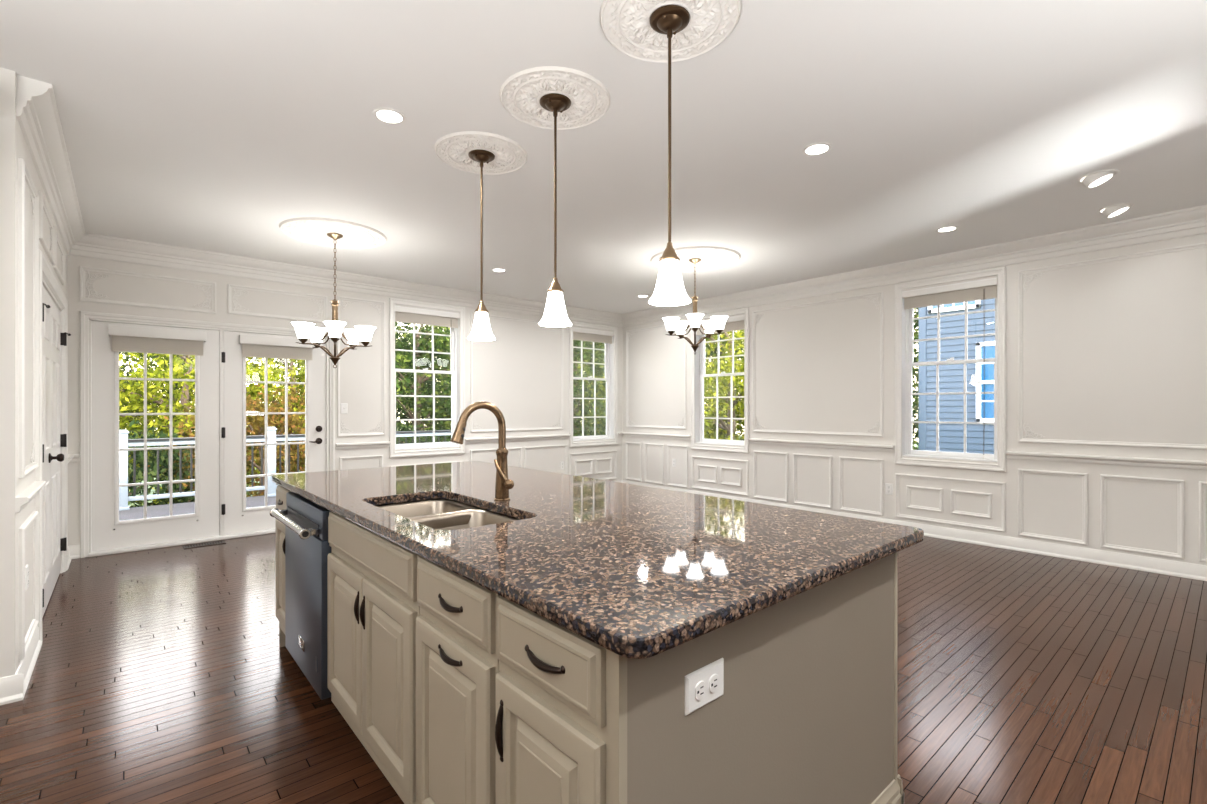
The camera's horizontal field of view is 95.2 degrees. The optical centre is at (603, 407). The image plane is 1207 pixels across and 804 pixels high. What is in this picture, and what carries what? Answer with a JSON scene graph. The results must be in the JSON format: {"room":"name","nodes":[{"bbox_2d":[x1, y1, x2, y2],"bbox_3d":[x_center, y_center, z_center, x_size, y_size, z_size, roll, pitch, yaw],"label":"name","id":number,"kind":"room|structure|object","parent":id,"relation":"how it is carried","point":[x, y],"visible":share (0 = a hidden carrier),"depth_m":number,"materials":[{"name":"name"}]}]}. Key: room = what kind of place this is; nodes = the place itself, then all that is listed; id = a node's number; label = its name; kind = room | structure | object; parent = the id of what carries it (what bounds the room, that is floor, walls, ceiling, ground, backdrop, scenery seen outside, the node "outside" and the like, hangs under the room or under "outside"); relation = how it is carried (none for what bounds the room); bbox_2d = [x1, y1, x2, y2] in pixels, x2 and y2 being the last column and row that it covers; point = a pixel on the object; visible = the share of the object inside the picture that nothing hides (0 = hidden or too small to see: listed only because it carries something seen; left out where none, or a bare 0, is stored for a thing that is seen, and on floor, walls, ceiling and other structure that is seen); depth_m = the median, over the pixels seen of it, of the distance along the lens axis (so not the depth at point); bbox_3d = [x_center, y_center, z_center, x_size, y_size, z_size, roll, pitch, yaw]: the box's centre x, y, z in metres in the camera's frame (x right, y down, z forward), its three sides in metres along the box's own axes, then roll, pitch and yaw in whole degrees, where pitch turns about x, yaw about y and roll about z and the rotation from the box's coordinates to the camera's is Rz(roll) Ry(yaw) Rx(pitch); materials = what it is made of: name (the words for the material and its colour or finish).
{"room":"kitchen","nodes":[
{"label":"kitchen","id":0,"kind":"room"},
{"bbox_2d":[0,67,67,677],"bbox_3d":[-3.579,-0.090,3.474,0.120,2.750,2.950,0,0,-41],"label":"wall","id":1,"kind":"structure","parent":0,"point":[13,145],"depth_m":2.40,"materials":[{"name":"paint"}]},
{"bbox_2d":[18,157,38,477],"bbox_3d":[-2.808,-0.403,2.693,0.020,1.445,0.560,0,0,-41],"label":"trim","id":2,"kind":"structure","parent":1,"relation":"attached to","point":[24,175],"depth_m":2.49,"materials":[{"name":"paint"}]},
{"bbox_2d":[18,511,38,660],"bbox_3d":[-2.808,0.843,2.693,0.019,0.593,0.560,0,0,-41],"label":"trim","id":3,"kind":"structure","parent":1,"relation":"attached to","point":[23,642],"depth_m":2.51,"materials":[{"name":"paint"}]},
{"bbox_2d":[15,481,45,512],"bbox_3d":[-2.787,0.427,2.688,0.042,0.065,0.725,0,0,-41],"label":"trim","id":4,"kind":"structure","parent":1,"relation":"attached to","point":[29,493],"depth_m":2.53,"materials":[{"name":"paint"}]},
{"bbox_2d":[16,546,71,695],"bbox_3d":[-3.524,1.220,3.522,0.026,0.110,2.950,0,0,-41],"label":"baseboard","id":5,"kind":"structure","parent":1,"relation":"attached to","point":[26,666],"depth_m":2.69,"materials":[{"name":"paint"}]},
{"bbox_2d":[38,191,54,264],"bbox_3d":[-3.359,-1.065,3.327,0.019,0.260,0.740,0,0,-41],"label":"trim","id":6,"kind":"structure","parent":1,"relation":"attached to","point":[50,253],"depth_m":3.27,"materials":[{"name":"paint"}]},
{"bbox_2d":[36,250,67,640],"bbox_3d":[-3.675,0.213,3.602,0.144,2.123,1.806,0,0,-41],"label":"trim","id":7,"kind":"structure","parent":1,"relation":"attached to","point":[45,272],"depth_m":4.20,"materials":[{"name":"paint"}]},
{"bbox_2d":[42,284,63,617],"bbox_3d":[-3.368,0.263,3.335,0.107,2.000,0.803,0,0,-41],"label":"door","id":8,"kind":"structure","parent":1,"relation":"in","point":[47,457],"depth_m":3.40,"materials":[{"name":"paint"}]},
{"bbox_2d":[53,228,65,285],"bbox_3d":[-3.904,-1.065,3.953,0.019,0.260,0.740,0,0,-41],"label":"trim","id":9,"kind":"structure","parent":1,"relation":"attached to","point":[62,277],"depth_m":4.02,"materials":[{"name":"paint"}]},
{"bbox_2d":[50,297,70,596],"bbox_3d":[-3.931,0.263,3.968,0.088,2.000,0.885,0,0,-41],"label":"door","id":10,"kind":"structure","parent":1,"relation":"in","point":[57,440],"depth_m":3.86,"materials":[{"name":"paint"}]},
{"bbox_2d":[68,255,621,545],"bbox_3d":[-2.136,-0.090,6.805,6.672,2.750,0.180,0,0,-41],"label":"wall","id":11,"kind":"structure","parent":0,"point":[518,372],"depth_m":6.25,"materials":[{"name":"paint"}]},
{"bbox_2d":[80,266,215,313],"bbox_3d":[-4.082,-1.050,4.980,0.952,0.300,0.020,0,0,-41],"label":"trim","id":12,"kind":"structure","parent":11,"relation":"attached to","point":[83,269],"depth_m":4.92,"materials":[{"name":"paint"}]},
{"bbox_2d":[92,321,218,550],"bbox_3d":[-4.068,0.247,5.040,0.904,1.982,0.056,0,0,-41],"label":"door","id":13,"kind":"structure","parent":11,"relation":"in","point":[108,532],"depth_m":4.97,"materials":[{"name":"paint"}]},
{"bbox_2d":[108,325,205,355],"bbox_3d":[-4.034,-0.599,5.000,0.690,0.224,0.070,0,0,-41],"label":"window shade","id":14,"kind":"object","parent":11,"relation":"attached to","point":[124,338],"visible":1,"depth_m":4.97,"materials":[{"name":"fabric"}]},
{"bbox_2d":[80,311,334,557],"bbox_3d":[-3.725,0.228,5.379,2.012,2.093,0.205,0,0,-41],"label":"trim","id":15,"kind":"structure","parent":11,"relation":"attached to","point":[86,317],"depth_m":4.96,"materials":[{"name":"paint"}]},
{"bbox_2d":[221,331,325,534],"bbox_3d":[-3.335,0.247,5.638,0.952,1.982,0.116,0,0,-41],"label":"door","id":16,"kind":"structure","parent":11,"relation":"in","point":[238,518],"depth_m":5.51,"materials":[{"name":"paint"}]},
{"bbox_2d":[239,335,314,359],"bbox_3d":[-3.320,-0.604,5.622,0.670,0.214,0.070,0,0,-41],"label":"window shade","id":17,"kind":"object","parent":11,"relation":"attached to","point":[252,346],"visible":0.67,"depth_m":5.58,"materials":[{"name":"fabric"}]},
{"bbox_2d":[228,284,326,322],"bbox_3d":[-3.316,-1.056,5.647,0.893,0.290,0.020,0,0,-41],"label":"trim","id":18,"kind":"structure","parent":11,"relation":"attached to","point":[230,286],"depth_m":5.59,"materials":[{"name":"paint"}]},
{"bbox_2d":[337,296,384,436],"bbox_3d":[-2.709,-0.448,6.174,0.515,1.535,0.020,0,0,-41],"label":"trim","id":19,"kind":"structure","parent":11,"relation":"attached to","point":[339,298],"depth_m":6.20,"materials":[{"name":"paint"}]},
{"bbox_2d":[339,455,382,469],"bbox_3d":[-2.709,0.843,6.174,0.465,0.593,0.019,0,0,-41],"label":"trim","id":20,"kind":"structure","parent":11,"relation":"attached to","point":[341,459],"depth_m":6.15,"materials":[{"name":"paint"}]},
{"bbox_2d":[336,441,390,449],"bbox_3d":[-2.688,0.427,6.177,0.581,0.065,0.042,0,0,-41],"label":"trim","id":21,"kind":"structure","parent":11,"relation":"attached to","point":[364,444],"depth_m":6.16,"materials":[{"name":"paint"}]},
{"bbox_2d":[389,298,464,457],"bbox_3d":[-2.177,-0.343,6.751,0.950,1.855,0.199,0,0,-41],"label":"window","id":22,"kind":"structure","parent":11,"relation":"in","point":[457,352],"depth_m":6.76,"materials":[{"name":"paint"}]},
{"bbox_2d":[395,306,459,361],"bbox_3d":[-2.145,-0.876,6.715,0.838,0.609,0.064,0,0,-41],"label":"window shade","id":23,"kind":"object","parent":22,"relation":"attached to","point":[402,314],"visible":0.91,"depth_m":6.70,"materials":[{"name":"fabric"}]},
{"bbox_2d":[470,313,562,431],"bbox_3d":[-1.143,-0.448,7.539,1.480,1.535,0.020,0,0,-41],"label":"trim","id":24,"kind":"structure","parent":11,"relation":"attached to","point":[472,421],"depth_m":7.40,"materials":[{"name":"paint"}]},
{"bbox_2d":[465,434,570,443],"bbox_3d":[-1.126,0.427,7.538,1.669,0.065,0.042,0,0,-41],"label":"trim","id":25,"kind":"structure","parent":11,"relation":"attached to","point":[563,436],"depth_m":7.51,"materials":[{"name":"paint"}]},
{"bbox_2d":[524,445,567,473],"bbox_3d":[-0.807,0.843,7.831,0.740,0.593,0.019,0,0,-41],"label":"trim","id":26,"kind":"structure","parent":11,"relation":"attached to","point":[552,446],"depth_m":7.89,"materials":[{"name":"paint"}]},
{"bbox_2d":[569,450,616,479],"bbox_3d":[-0.140,0.904,8.411,0.940,0.450,0.019,0,0,-41],"label":"trim","id":27,"kind":"structure","parent":11,"relation":"attached to","point":[613,451],"depth_m":8.40,"materials":[{"name":"paint"}]},
{"bbox_2d":[569,321,617,446],"bbox_3d":[-0.196,-0.343,8.475,0.950,1.855,0.199,0,0,-41],"label":"window","id":28,"kind":"structure","parent":11,"relation":"in","point":[611,350],"depth_m":8.61,"materials":[{"name":"paint"}]},
{"bbox_2d":[573,328,613,343],"bbox_3d":[-0.165,-1.092,8.440,0.838,0.176,0.064,0,0,-41],"label":"window shade","id":29,"kind":"object","parent":28,"relation":"attached to","point":[579,334],"visible":0.89,"depth_m":8.42,"materials":[{"name":"fabric"}]},
{"bbox_2d":[0,0,1206,313],"bbox_3d":[0.244,-1.615,1.797,9.700,0.300,10.900,0,0,-41],"label":"ceiling","id":30,"kind":"structure","parent":0,"point":[205,125],"depth_m":2.87,"materials":[{"name":"paint"}]},
{"bbox_2d":[279,217,386,248],"bbox_3d":[-2.269,-1.456,4.654,0.820,0.019,0.820,0,0,-22],"label":"ceiling medallion","id":31,"kind":"object","parent":30,"relation":"attached to","point":[312,230],"visible":0.94,"depth_m":4.59,"materials":[{"name":"white paint"}]},
{"bbox_2d":[291,233,375,367],"bbox_3d":[-2.282,-0.894,4.638,0.622,1.124,0.637,0,0,-41],"label":"chandelier","id":32,"kind":"object","parent":31,"relation":"hanging from","point":[335,327],"visible":1,"depth_m":4.63,"materials":[{"name":"white glass"}]},
{"bbox_2d":[373,108,405,124],"bbox_3d":[-1.076,-1.462,2.769,0.156,0.006,0.156,0,0,-41],"label":"recessed light","id":33,"kind":"object","parent":30,"relation":"in","point":[386,115],"visible":1,"depth_m":2.76,"materials":[{"name":"paint"}]},
{"bbox_2d":[434,131,526,174],"bbox_3d":[-0.705,-1.457,3.183,0.524,0.018,0.524,0,0,-14],"label":"ceiling medallion","id":34,"kind":"object","parent":30,"relation":"attached to","point":[453,149],"visible":0.89,"depth_m":3.13,"materials":[{"name":"white paint"}]},
{"bbox_2d":[468,150,494,340],"bbox_3d":[-0.705,-0.925,3.183,0.160,1.061,0.160,0,0,-41],"label":"pendant light","id":35,"kind":"object","parent":34,"relation":"hanging from","point":[481,330],"visible":1,"depth_m":3.16,"materials":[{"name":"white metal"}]},
{"bbox_2d":[499,66,609,129],"bbox_3d":[-0.230,-1.457,2.627,0.524,0.018,0.524,0,0,-33],"label":"ceiling medallion","id":36,"kind":"object","parent":30,"relation":"attached to","point":[520,95],"visible":0.86,"depth_m":2.58,"materials":[{"name":"white paint"}]},
{"bbox_2d":[539,93,571,326],"bbox_3d":[-0.230,-0.925,2.627,0.160,1.061,0.160,0,0,-41],"label":"pendant light","id":37,"kind":"object","parent":36,"relation":"hanging from","point":[555,315],"visible":1,"depth_m":2.61,"materials":[{"name":"white glass"}]},
{"bbox_2d":[600,0,741,61],"bbox_3d":[0.248,-1.457,2.066,0.524,0.018,0.524,0,0,-33],"label":"ceiling medallion","id":38,"kind":"object","parent":30,"relation":"attached to","point":[625,24],"visible":0.8,"depth_m":2.11,"materials":[{"name":"white paint"}]},
{"bbox_2d":[648,5,690,305],"bbox_3d":[0.248,-0.925,2.066,0.160,1.061,0.160,0,0,-41],"label":"pendant light","id":39,"kind":"object","parent":38,"relation":"hanging from","point":[668,20],"visible":1,"depth_m":2.04,"materials":[{"name":"white glass"}]},
{"bbox_2d":[650,246,740,270],"bbox_3d":[0.903,-1.455,5.437,0.880,0.020,0.880,0,0,-31],"label":"ceiling medallion","id":40,"kind":"object","parent":30,"relation":"attached to","point":[712,257],"visible":0.78,"depth_m":5.35,"materials":[{"name":"white paint"}]},
{"bbox_2d":[662,258,727,353],"bbox_3d":[0.915,-0.989,5.453,0.620,0.934,0.634,0,0,-41],"label":"chandelier","id":41,"kind":"object","parent":40,"relation":"hanging from","point":[717,322],"visible":1,"depth_m":5.39,"materials":[{"name":"white glass"}]},
{"bbox_2d":[802,142,831,155],"bbox_3d":[1.211,-1.462,3.123,0.156,0.006,0.156,0,0,-41],"label":"recessed light","id":42,"kind":"object","parent":30,"relation":"in","point":[820,148],"visible":1,"depth_m":3.12,"materials":[{"name":"white plastic"}]},
{"bbox_2d":[1077,169,1119,187],"bbox_3d":[3.132,-1.456,3.487,0.200,0.101,0.200,0,0,-41],"label":"light","id":43,"kind":"object","parent":30,"relation":"attached to","point":[1093,179],"visible":0.98,"depth_m":3.46,"materials":[{"name":"paint"}]},
{"bbox_2d":[1098,203,1134,217],"bbox_3d":[3.767,-1.456,4.046,0.200,0.101,0.200,0,0,-41],"label":"light","id":44,"kind":"object","parent":30,"relation":"attached to","point":[1111,211],"visible":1,"depth_m":4.02,"materials":[{"name":"paint"}]},
{"bbox_2d":[0,533,1206,803],"bbox_3d":[0.241,1.304,1.762,9.650,0.060,10.850,0,0,-41],"label":"floor","id":45,"kind":"structure","parent":0,"point":[159,675],"depth_m":2.50,"materials":[{"name":"brown wood"}]},
{"bbox_2d":[276,485,291,646],"bbox_3d":[-1.415,0.835,3.004,0.637,0.880,0.310,0,0,-41],"label":"base cabinet","id":46,"kind":"object","parent":45,"relation":"on","point":[281,492],"visible":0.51,"depth_m":2.83,"materials":[{"name":"beige paint"}]},
{"bbox_2d":[269,492,330,699],"bbox_3d":[-1.127,0.841,2.605,0.686,0.868,0.648,0,0,-41],"label":"dishwasher","id":47,"kind":"object","parent":45,"relation":"on","point":[307,548],"visible":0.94,"depth_m":2.35,"materials":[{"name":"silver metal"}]},
{"bbox_2d":[327,507,481,803],"bbox_3d":[-0.589,0.835,2.056,0.637,0.880,0.865,0,0,-41],"label":"base cabinet","id":48,"kind":"object","parent":45,"relation":"on","point":[373,609],"visible":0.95,"depth_m":1.75,"materials":[{"name":"beige paint"}]},
{"bbox_2d":[416,556,498,803],"bbox_3d":[-0.162,0.835,1.565,0.637,0.880,0.427,0,0,-41],"label":"base cabinet","id":49,"kind":"object","parent":45,"relation":"on","point":[457,662],"visible":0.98,"depth_m":1.33,"materials":[{"name":"beige paint"}]},
{"bbox_2d":[272,461,923,658],"bbox_3d":[-0.405,0.377,2.281,1.211,0.035,2.774,0,0,-41],"label":"countertop","id":50,"kind":"structure","parent":49,"relation":"on","point":[633,571],"depth_m":1.44,"materials":[{"name":"brown stone"}]},
{"bbox_2d":[377,499,519,529],"bbox_3d":[-0.581,0.492,1.994,0.382,0.194,0.788,0,0,-41],"label":"sink","id":51,"kind":"object","parent":50,"relation":"in","point":[439,514],"visible":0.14,"depth_m":2.11,"materials":[{"name":"silver metal"}]},
{"bbox_2d":[377,499,475,517],"bbox_3d":[-0.731,0.492,2.166,0.382,0.194,0.332,0,0,-41],"label":"basin","id":52,"kind":"object","parent":51,"relation":"in","point":[431,507],"depth_m":2.30,"materials":[{"name":"silver metal"}]},
{"bbox_2d":[408,509,519,529],"bbox_3d":[-0.471,0.482,1.867,0.382,0.174,0.452,0,0,-41],"label":"basin","id":53,"kind":"object","parent":51,"relation":"in","point":[468,518],"depth_m":2.06,"materials":[{"name":"silver metal"}]},
{"bbox_2d":[451,401,513,500],"bbox_3d":[-0.449,0.168,2.067,0.243,0.383,0.102,0,0,-41],"label":"kitchen faucet","id":54,"kind":"object","parent":50,"relation":"on","point":[503,484],"visible":1,"depth_m":2.12,"materials":[{"name":"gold metal"}]},
{"bbox_2d":[495,595,608,803],"bbox_3d":[0.101,0.835,1.262,0.637,0.880,0.365,0,0,-41],"label":"base cabinet","id":55,"kind":"object","parent":45,"relation":"on","point":[552,724],"visible":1,"depth_m":1.04,"materials":[{"name":"beige paint"}]},
{"bbox_2d":[609,552,903,803],"bbox_3d":[-0.409,0.835,2.303,1.162,0.880,2.689,0,0,-41],"label":"island end panel","id":56,"kind":"object","parent":45,"relation":"on","point":[806,713],"visible":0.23,"depth_m":1.24,"materials":[{"name":"paint"}]},
{"bbox_2d":[685,658,723,715],"bbox_3d":[0.199,0.539,1.065,0.116,0.074,0.009,0,0,-41],"label":"island outlet","id":57,"kind":"object","parent":56,"relation":"attached to","point":[704,685],"visible":1,"depth_m":1.06,"materials":[{"name":"white plastic"}]},
{"bbox_2d":[695,681,705,699],"bbox_3d":[0.184,0.539,1.049,0.029,0.035,0.003,0,0,-41],"label":"receptacle","id":58,"kind":"object","parent":57,"relation":"attached to","point":[700,686],"depth_m":1.05,"materials":[{"name":"white plastic"}]},
{"bbox_2d":[622,233,1206,564],"bbox_3d":[3.851,-0.096,4.872,0.180,2.740,10.600,0,0,-41],"label":"wall","id":59,"kind":"structure","parent":0,"point":[1114,351],"depth_m":4.83,"materials":[{"name":"paint"}]},
{"bbox_2d":[16,75,1206,326],"bbox_3d":[0.494,-1.373,3.739,6.372,0.184,7.900,0,0,-41],"label":"trim","id":60,"kind":"structure","parent":59,"relation":"attached to","point":[37,115],"depth_m":5.06,"materials":[{"name":"paint"}]},
{"bbox_2d":[625,442,641,480],"bbox_3d":[0.466,0.843,8.608,0.019,0.593,0.350,0,0,-41],"label":"trim","id":61,"kind":"structure","parent":59,"relation":"attached to","point":[626,443],"depth_m":8.66,"materials":[{"name":"paint"}]},
{"bbox_2d":[645,443,663,484],"bbox_3d":[0.759,0.843,8.272,0.019,0.593,0.390,0,0,-41],"label":"trim","id":62,"kind":"structure","parent":59,"relation":"attached to","point":[646,444],"depth_m":8.25,"materials":[{"name":"paint"}]},
{"bbox_2d":[626,325,685,428],"bbox_3d":[0.766,-0.453,8.265,0.020,1.525,1.230,0,0,-41],"label":"trim","id":63,"kind":"structure","parent":59,"relation":"attached to","point":[660,326],"depth_m":8.35,"materials":[{"name":"paint"}]},
{"bbox_2d":[622,432,690,439],"bbox_3d":[0.764,0.427,8.248,0.042,0.065,1.373,0,0,-41],"label":"trim","id":64,"kind":"structure","parent":59,"relation":"attached to","point":[629,434],"depth_m":8.18,"materials":[{"name":"paint"}]},
{"bbox_2d":[667,445,687,487],"bbox_3d":[1.062,0.843,7.923,0.019,0.593,0.385,0,0,-41],"label":"trim","id":65,"kind":"structure","parent":59,"relation":"attached to","point":[668,446],"depth_m":7.96,"materials":[{"name":"paint"}]},
{"bbox_2d":[691,308,748,452],"bbox_3d":[1.604,-0.343,7.430,0.199,1.855,0.950,0,0,-41],"label":"window","id":66,"kind":"structure","parent":59,"relation":"in","point":[698,374],"depth_m":7.54,"materials":[{"name":"paint"}]},
{"bbox_2d":[697,316,743,334],"bbox_3d":[1.568,-1.092,7.399,0.064,0.176,0.838,0,0,-41],"label":"window shade","id":67,"kind":"object","parent":66,"relation":"attached to","point":[733,323],"visible":0.41,"depth_m":7.24,"materials":[{"name":"fabric"}]},
{"bbox_2d":[691,456,748,495],"bbox_3d":[1.540,0.904,7.375,0.019,0.450,0.930,0,0,-41],"label":"trim","id":68,"kind":"structure","parent":59,"relation":"attached to","point":[692,457],"depth_m":7.33,"materials":[{"name":"paint"}]},
{"bbox_2d":[753,451,787,501],"bbox_3d":[2.054,0.843,6.785,0.019,0.593,0.475,0,0,-41],"label":"trim","id":69,"kind":"structure","parent":59,"relation":"attached to","point":[754,452],"depth_m":6.77,"materials":[{"name":"paint"}]},
{"bbox_2d":[793,453,831,508],"bbox_3d":[2.414,0.843,6.372,0.019,0.593,0.470,0,0,-41],"label":"trim","id":70,"kind":"structure","parent":59,"relation":"attached to","point":[795,455],"depth_m":6.39,"materials":[{"name":"paint"}]},
{"bbox_2d":[752,292,882,436],"bbox_3d":[2.411,-0.453,6.376,0.020,1.525,1.590,0,0,-41],"label":"trim","id":71,"kind":"structure","parent":59,"relation":"attached to","point":[870,295],"depth_m":6.21,"materials":[{"name":"paint"}]},
{"bbox_2d":[748,438,894,451],"bbox_3d":[2.423,0.427,6.343,0.042,0.065,1.746,0,0,-41],"label":"trim","id":72,"kind":"structure","parent":59,"relation":"attached to","point":[890,448],"depth_m":6.23,"materials":[{"name":"paint"}]},
{"bbox_2d":[839,456,882,515],"bbox_3d":[2.778,0.843,5.953,0.019,0.593,0.470,0,0,-41],"label":"trim","id":73,"kind":"structure","parent":59,"relation":"attached to","point":[841,459],"depth_m":5.97,"materials":[{"name":"paint"}]},
{"bbox_2d":[622,480,1206,580],"bbox_3d":[3.774,1.220,4.804,0.026,0.110,10.600,0,0,-41],"label":"baseboard","id":74,"kind":"structure","parent":59,"relation":"attached to","point":[1142,563],"depth_m":4.79,"materials":[{"name":"paint"}]},
{"bbox_2d":[895,267,1005,471],"bbox_3d":[3.386,-0.343,5.384,0.199,1.855,0.950,0,0,-41],"label":"window","id":75,"kind":"structure","parent":59,"relation":"in","point":[904,319],"depth_m":5.39,"materials":[{"name":"paint"}]},
{"bbox_2d":[902,278,996,458],"bbox_3d":[3.350,-0.351,5.353,0.064,1.659,0.838,0,0,-41],"label":"window shade","id":76,"kind":"object","parent":75,"relation":"attached to","point":[983,289],"visible":0.93,"depth_m":5.29,"materials":[{"name":"fabric"}]},
{"bbox_2d":[895,473,1005,531],"bbox_3d":[3.322,0.904,5.329,0.019,0.450,0.940,0,0,-41],"label":"trim","id":77,"kind":"structure","parent":59,"relation":"attached to","point":[897,475],"depth_m":5.28,"materials":[{"name":"paint"}]},
{"bbox_2d":[1018,469,1087,544],"bbox_3d":[3.845,0.843,4.728,0.019,0.593,0.470,0,0,-41],"label":"trim","id":78,"kind":"structure","parent":59,"relation":"attached to","point":[1084,541],"depth_m":4.69,"materials":[{"name":"paint"}]},
{"bbox_2d":[1006,451,1206,469],"bbox_3d":[4.568,0.427,3.880,0.042,0.065,2.862,0,0,-41],"label":"trim","id":79,"kind":"structure","parent":59,"relation":"attached to","point":[1132,461],"depth_m":4.43,"materials":[{"name":"paint"}]},
{"bbox_2d":[1018,242,1206,448],"bbox_3d":[4.489,-0.453,3.989,0.020,1.525,2.430,0,0,-41],"label":"trim","id":80,"kind":"structure","parent":59,"relation":"attached to","point":[1198,245],"depth_m":4.68,"materials":[{"name":"paint"}]},
{"bbox_2d":[1100,474,1183,558],"bbox_3d":[4.206,0.843,4.313,0.019,0.593,0.470,0,0,-41],"label":"trim","id":81,"kind":"structure","parent":59,"relation":"attached to","point":[1180,554],"depth_m":4.29,"materials":[{"name":"paint"}]},
{"bbox_2d":[1199,481,1206,561],"bbox_3d":[4.563,0.843,3.904,0.019,0.593,0.465,0,0,-41],"label":"trim","id":82,"kind":"structure","parent":59,"relation":"attached to","point":[1202,484],"depth_m":4.06,"materials":[{"name":"paint"}]},
{"bbox_3d":[-3.792,-0.096,1.412,2.908,2.740,0.120,0,0,-41],"label":"wall","id":83,"kind":"structure","parent":0,"visible":0},
{"bbox_2d":[0,673,23,704],"bbox_3d":[-3.689,1.220,1.405,3.054,0.110,0.026,0,0,-41],"label":"baseboard","id":84,"kind":"structure","parent":83,"relation":"attached to","point":[11,687],"depth_m":2.38,"materials":[{"name":"paint"}]},
{"label":"outside","id":85,"kind":"structure","parent":0,"visible":0},
{"bbox_2d":[128,435,918,506],"bbox_3d":[-9.548,2.974,20.122,80.000,0.400,90.000,0,0,-41],"label":"ground","id":86,"kind":"structure","parent":85,"point":[915,445],"depth_m":18.06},
{"bbox_2d":[119,411,249,507],"bbox_3d":[-8.518,1.438,9.068,3.684,2.970,4.253,0,0,42],"label":"bush","id":87,"kind":"object","parent":86,"relation":"on","point":[163,457],"visible":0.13,"depth_m":9.20,"materials":[{"name":"green plant"}]},
{"bbox_2d":[119,353,261,493],"bbox_3d":[-12.921,-0.479,16.380,4.784,6.708,5.394,0,0,8],"label":"tree","id":88,"kind":"object","parent":86,"relation":"on","point":[152,356],"visible":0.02,"depth_m":15.54,"materials":[{"name":"green plant"}]},
{"bbox_2d":[119,352,304,506],"bbox_3d":[-8.955,0.118,11.845,4.264,5.472,4.659,0,0,38],"label":"tree","id":89,"kind":"object","parent":86,"relation":"on","point":[156,396],"visible":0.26,"depth_m":11.13,"materials":[{"name":"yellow plant"}]},
{"bbox_2d":[148,376,304,496],"bbox_3d":[-6.475,1.095,10.537,2.889,3.511,3.288,0,0,23],"label":"tree","id":90,"kind":"object","parent":86,"relation":"on","point":[258,425],"visible":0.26,"depth_m":10.55,"materials":[{"name":"green plant"}]},
{"bbox_2d":[182,357,304,485],"bbox_3d":[-8.379,-0.091,14.823,5.027,5.904,4.601,0,0,-29],"label":"tree","id":91,"kind":"object","parent":86,"relation":"on","point":[292,369],"visible":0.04,"depth_m":14.10,"materials":[{"name":"yellow plant"}]},
{"bbox_2d":[302,322,448,436],"bbox_3d":[-6.883,-0.308,17.050,5.110,6.355,4.533,0,0,-36],"label":"tree","id":92,"kind":"object","parent":86,"relation":"on","point":[409,327],"visible":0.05,"depth_m":16.66,"materials":[{"name":"green plant"}]},
{"bbox_2d":[396,413,448,443],"bbox_3d":[-4.379,1.517,11.910,4.003,2.795,3.467,0,0,-2],"label":"bush","id":93,"kind":"object","parent":86,"relation":"on","point":[402,439],"visible":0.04,"depth_m":11.56,"materials":[{"name":"green plant"}]},
{"bbox_2d":[395,322,450,442],"bbox_3d":[-4.780,-0.275,14.033,4.449,6.262,4.352,0,0,45],"label":"tree","id":94,"kind":"object","parent":86,"relation":"on","point":[444,346],"visible":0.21,"depth_m":13.67,"materials":[{"name":"green plant"}]},
{"bbox_2d":[395,325,450,440],"bbox_3d":[-5.656,-0.479,19.136,5.394,6.708,4.784,0,0,43],"label":"tree","id":95,"kind":"object","parent":86,"relation":"on","point":[446,375],"visible":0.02,"depth_m":18.07,"materials":[{"name":"green plant"}]},
{"bbox_2d":[573,340,605,435],"bbox_3d":[-0.930,-0.510,16.206,4.687,6.744,4.792,0,0,1],"label":"tree","id":96,"kind":"object","parent":86,"relation":"on","point":[588,353],"visible":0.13,"depth_m":15.13,"materials":[{"name":"green plant"}]},
{"bbox_2d":[573,340,605,433],"bbox_3d":[-0.682,-0.546,21.531,5.824,6.840,5.330,0,0,-16],"label":"tree","id":97,"kind":"object","parent":86,"relation":"on","point":[604,400],"visible":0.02,"depth_m":20.72,"materials":[{"name":"green plant"}]},
{"bbox_2d":[704,330,743,439],"bbox_3d":[3.177,-0.161,13.987,4.713,6.048,5.150,0,0,-4],"label":"tree","id":98,"kind":"object","parent":86,"relation":"on","point":[710,384],"visible":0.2,"depth_m":13.57,"materials":[{"name":"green plant"}]},
{"bbox_2d":[704,331,743,440],"bbox_3d":[4.172,-0.651,19.358,5.036,7.061,5.678,0,0,22],"label":"tree","id":99,"kind":"object","parent":86,"relation":"on","point":[720,338],"visible":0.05,"depth_m":18.72,"materials":[{"name":"green plant"}]},
{"bbox_2d":[912,308,918,449],"bbox_3d":[10.258,-1.917,19.024,6.845,9.634,6.696,0,0,-43],"label":"tree","id":100,"kind":"object","parent":86,"relation":"on","point":[915,405],"visible":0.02,"depth_m":17.46,"materials":[{"name":"green plant"}]},
{"bbox_2d":[919,298,994,453],"bbox_3d":[11.654,-0.525,9.479,7.700,6.600,9.600,0,0,-41],"label":"neighbor house","id":101,"kind":"structure","parent":86,"relation":"on","point":[951,376],"depth_m":10.08,"materials":[{"name":"blue wood"}]},
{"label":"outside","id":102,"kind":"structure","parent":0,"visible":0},
{"bbox_2d":[119,496,275,520],"bbox_3d":[-3.801,1.385,7.583,10.200,0.060,3.180,0,0,-41],"label":"deck","id":103,"kind":"object","parent":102,"point":[132,513],"depth_m":7.30,"materials":[{"name":"grey wood"}]},
{"bbox_2d":[119,427,450,510],"bbox_3d":[-4.425,0.827,8.963,8.690,1.055,0.140,0,0,-41],"label":"deck railing","id":104,"kind":"object","parent":103,"relation":"on","point":[124,442],"visible":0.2,"depth_m":7.71,"materials":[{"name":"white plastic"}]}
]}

